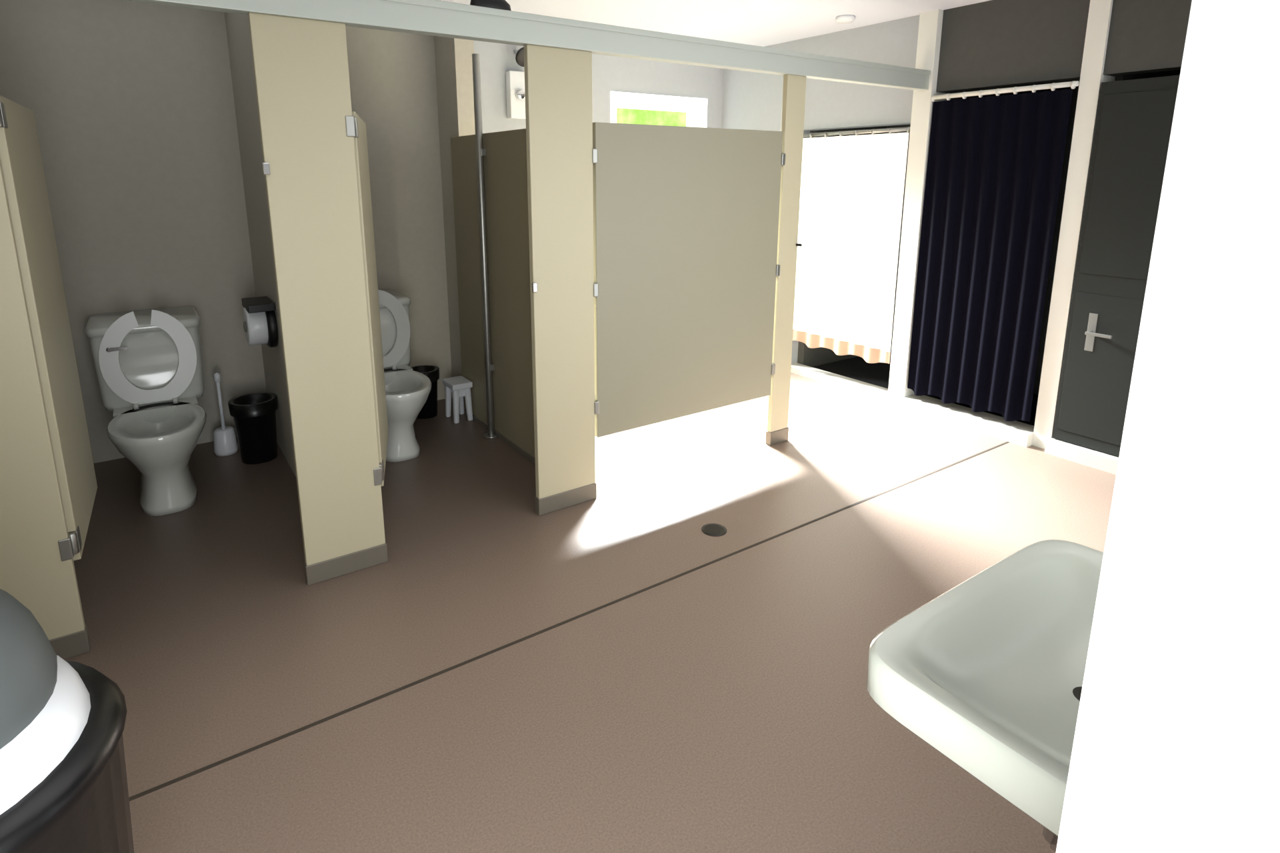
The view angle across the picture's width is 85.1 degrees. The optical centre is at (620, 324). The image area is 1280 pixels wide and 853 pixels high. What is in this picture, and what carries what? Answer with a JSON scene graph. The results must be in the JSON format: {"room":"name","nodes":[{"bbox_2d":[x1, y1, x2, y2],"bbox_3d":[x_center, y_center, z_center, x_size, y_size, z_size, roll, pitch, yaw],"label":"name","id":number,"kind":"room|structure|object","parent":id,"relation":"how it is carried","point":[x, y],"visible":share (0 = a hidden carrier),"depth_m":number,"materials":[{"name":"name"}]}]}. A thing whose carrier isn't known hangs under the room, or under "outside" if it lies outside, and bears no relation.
{"room":"public restroom","nodes":[
{"label":"public restroom","id":0,"kind":"room"},
{"bbox_2d":[224,12,295,477],"bbox_3d":[-1.546,-0.410,3.223,0.100,2.450,1.810,-8,15,-33],"label":"wall","id":1,"kind":"structure","parent":0,"point":[237,28],"depth_m":3.54,"materials":[{"name":"grey paint"}]},
{"bbox_2d":[241,296,277,347],"bbox_3d":[-1.812,0.000,3.490,0.134,0.243,0.240,-8,15,-33],"label":"dispenser","id":2,"kind":"object","parent":1,"relation":"attached to","point":[260,327],"visible":1,"depth_m":3.42,"materials":[{"name":"black plastic"}]},
{"bbox_2d":[0,0,723,463],"bbox_3d":[-0.660,-0.740,4.762,5.860,2.450,0.450,-8,15,-33],"label":"wall","id":3,"kind":"structure","parent":0,"point":[132,103],"depth_m":3.75,"materials":[{"name":"grey paint"}]},
{"bbox_2d":[505,46,525,119],"bbox_3d":[-0.651,-1.589,4.596,0.142,0.442,0.192,-8,15,-33],"label":"shower head","id":4,"kind":"object","parent":3,"relation":"attached to","point":[515,80],"visible":0.77,"depth_m":4.61},
{"bbox_2d":[610,91,707,127],"bbox_3d":[0.284,-1.475,5.449,0.930,0.600,0.112,-8,15,-33],"label":"window","id":5,"kind":"structure","parent":3,"relation":"in","point":[695,109],"depth_m":5.39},
{"bbox_2d":[64,372,1115,852],"bbox_3d":[0.807,1.011,2.670,6.560,0.104,6.250,-8,15,-33],"label":"floor","id":6,"kind":"structure","parent":0,"point":[726,705],"depth_m":2.31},
{"bbox_2d":[0,589,133,852],"bbox_3d":[-1.043,0.827,1.058,0.520,0.940,0.520,-8,15,-33],"label":"bin","id":7,"kind":"object","parent":6,"relation":"on","point":[64,787],"visible":1,"depth_m":1.03,"materials":[{"name":"black"}]},
{"bbox_2d":[84,306,206,516],"bbox_3d":[-2.254,0.366,3.379,0.470,0.867,1.019,-8,15,-33],"label":"toilet","id":8,"kind":"object","parent":6,"relation":"on","point":[148,363],"visible":1,"depth_m":3.32,"materials":[{"name":"white ceramic"}]},
{"bbox_2d":[213,372,238,456],"bbox_3d":[-2.179,0.482,3.808,0.120,0.460,0.118,-8,15,-33],"label":"toilet brush","id":9,"kind":"object","parent":6,"relation":"on","point":[225,443],"depth_m":3.80,"materials":[{"name":"white plastic"}]},
{"bbox_2d":[228,392,277,464],"bbox_3d":[-1.956,0.560,3.745,0.234,0.334,0.234,-8,15,-33],"label":"bin","id":10,"kind":"object","parent":6,"relation":"on","point":[253,415],"visible":1,"depth_m":3.68,"materials":[{"name":"black plastic"}]},
{"bbox_2d":[378,288,431,462],"bbox_3d":[-1.371,0.240,3.970,0.470,0.867,1.019,-8,15,-33],"label":"toilet","id":11,"kind":"object","parent":6,"relation":"on","point":[407,391],"visible":0.51,"depth_m":3.95,"materials":[{"name":"white ceramic"}]},
{"bbox_2d":[410,365,439,419],"bbox_3d":[-1.247,0.430,4.423,0.204,0.304,0.204,-8,15,-33],"label":"bin","id":12,"kind":"object","parent":6,"relation":"on","point":[429,410],"visible":0.62,"depth_m":4.38,"materials":[{"name":"black plastic"}]},
{"bbox_2d":[442,376,472,423],"bbox_3d":[-1.018,0.470,4.369,0.130,0.250,0.180,-8,15,-33],"label":"stool","id":13,"kind":"object","parent":6,"relation":"on","point":[460,387],"visible":1,"depth_m":4.32,"materials":[{"name":"white plastic"}]},
{"bbox_2d":[0,0,930,659],"bbox_3d":[-0.082,-0.239,3.112,4.684,2.162,0.080,-8,15,-33],"label":"wall","id":14,"kind":"structure","parent":6,"relation":"on","point":[663,259],"depth_m":2.89,"materials":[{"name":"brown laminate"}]},
{"bbox_2d":[0,95,97,561],"bbox_3d":[-1.891,0.007,2.303,0.061,1.420,0.672,-7,14,-30],"label":"door","id":15,"kind":"structure","parent":14,"relation":"in","point":[21,157],"depth_m":2.21,"materials":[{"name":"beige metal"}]},
{"bbox_2d":[345,111,388,486],"bbox_3d":[-1.032,-0.112,2.859,0.046,1.420,0.676,-4,13,-16],"label":"door","id":16,"kind":"structure","parent":14,"relation":"in","point":[355,127],"depth_m":2.73,"materials":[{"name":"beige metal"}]},
{"bbox_2d":[450,53,535,463],"bbox_3d":[-0.608,-0.339,3.681,0.116,2.120,1.494,-8,15,-33],"label":"wall","id":17,"kind":"structure","parent":6,"relation":"on","point":[489,170],"depth_m":3.83,"materials":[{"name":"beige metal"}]},
{"bbox_2d":[812,356,1038,425],"bbox_3d":[2.282,0.461,4.976,0.810,0.012,1.800,-8,15,-33],"label":"floor","id":18,"kind":"structure","parent":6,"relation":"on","point":[877,374],"depth_m":5.38,"materials":[{"name":"black tile"}]},
{"bbox_2d":[616,108,685,126],"bbox_3d":[0.227,-1.492,5.531,1.530,1.200,0.010,-8,15,-33],"label":"foliage","id":19,"kind":"object","parent":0,"point":[627,116],"depth_m":5.50,"materials":[{"name":"green plant"}]},
{"bbox_2d":[438,0,990,46],"bbox_3d":[0.807,-1.481,2.136,6.560,0.100,6.250,-8,15,-33],"label":"ceiling","id":20,"kind":"structure","parent":0,"point":[757,23],"depth_m":4.21,"materials":[{"name":"white paint"}]},
{"bbox_2d":[835,14,855,23],"bbox_3d":[1.379,-1.871,4.279,0.120,0.034,0.120,-8,15,-33],"label":"ceiling detector","id":21,"kind":"object","parent":20,"relation":"attached to","point":[845,19],"depth_m":4.24,"materials":[{"name":"white plastic"}]},
{"bbox_2d":[722,0,1191,474],"bbox_3d":[2.458,-0.662,4.400,1.130,2.450,4.340,-8,15,-33],"label":"wall","id":22,"kind":"structure","parent":0,"point":[992,44],"depth_m":4.06,"materials":[{"name":"white paint"}]},
{"bbox_2d":[792,126,910,363],"bbox_3d":[1.542,-0.548,4.862,0.040,1.554,0.940,-8,15,-33],"label":"curtain","id":23,"kind":"object","parent":22,"relation":"attached to","point":[851,194],"visible":0.94,"depth_m":4.80,"materials":[{"name":"white fabric"}]},
{"bbox_2d":[907,80,1079,421],"bbox_3d":[2.093,-0.399,4.059,0.040,1.859,0.810,-8,15,-33],"label":"curtain","id":24,"kind":"object","parent":22,"relation":"attached to","point":[995,163],"visible":1,"depth_m":4.02,"materials":[{"name":"black fabric"}]},
{"bbox_2d":[1052,74,1179,456],"bbox_3d":[2.636,-0.207,3.282,0.087,1.870,0.915,-8,15,-33],"label":"door","id":25,"kind":"structure","parent":22,"relation":"attached to","point":[1135,117],"depth_m":3.50,"materials":[{"name":"grey wood"}]},
{"bbox_2d":[1056,0,1279,852],"bbox_3d":[0.354,0.364,0.353,0.112,2.140,0.224,-8,15,-33],"label":"wall","id":26,"kind":"structure","parent":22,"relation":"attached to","point":[1176,749],"depth_m":0.33,"materials":[{"name":"white paint"}]},
{"bbox_2d":[866,539,1103,852],"bbox_3d":[0.714,0.613,1.047,0.610,0.478,0.447,-8,15,-33],"label":"sink","id":27,"kind":"object","parent":26,"relation":"attached to","point":[989,673],"visible":0.49,"depth_m":1.05,"materials":[{"name":"grey porcelain"}]}
]}

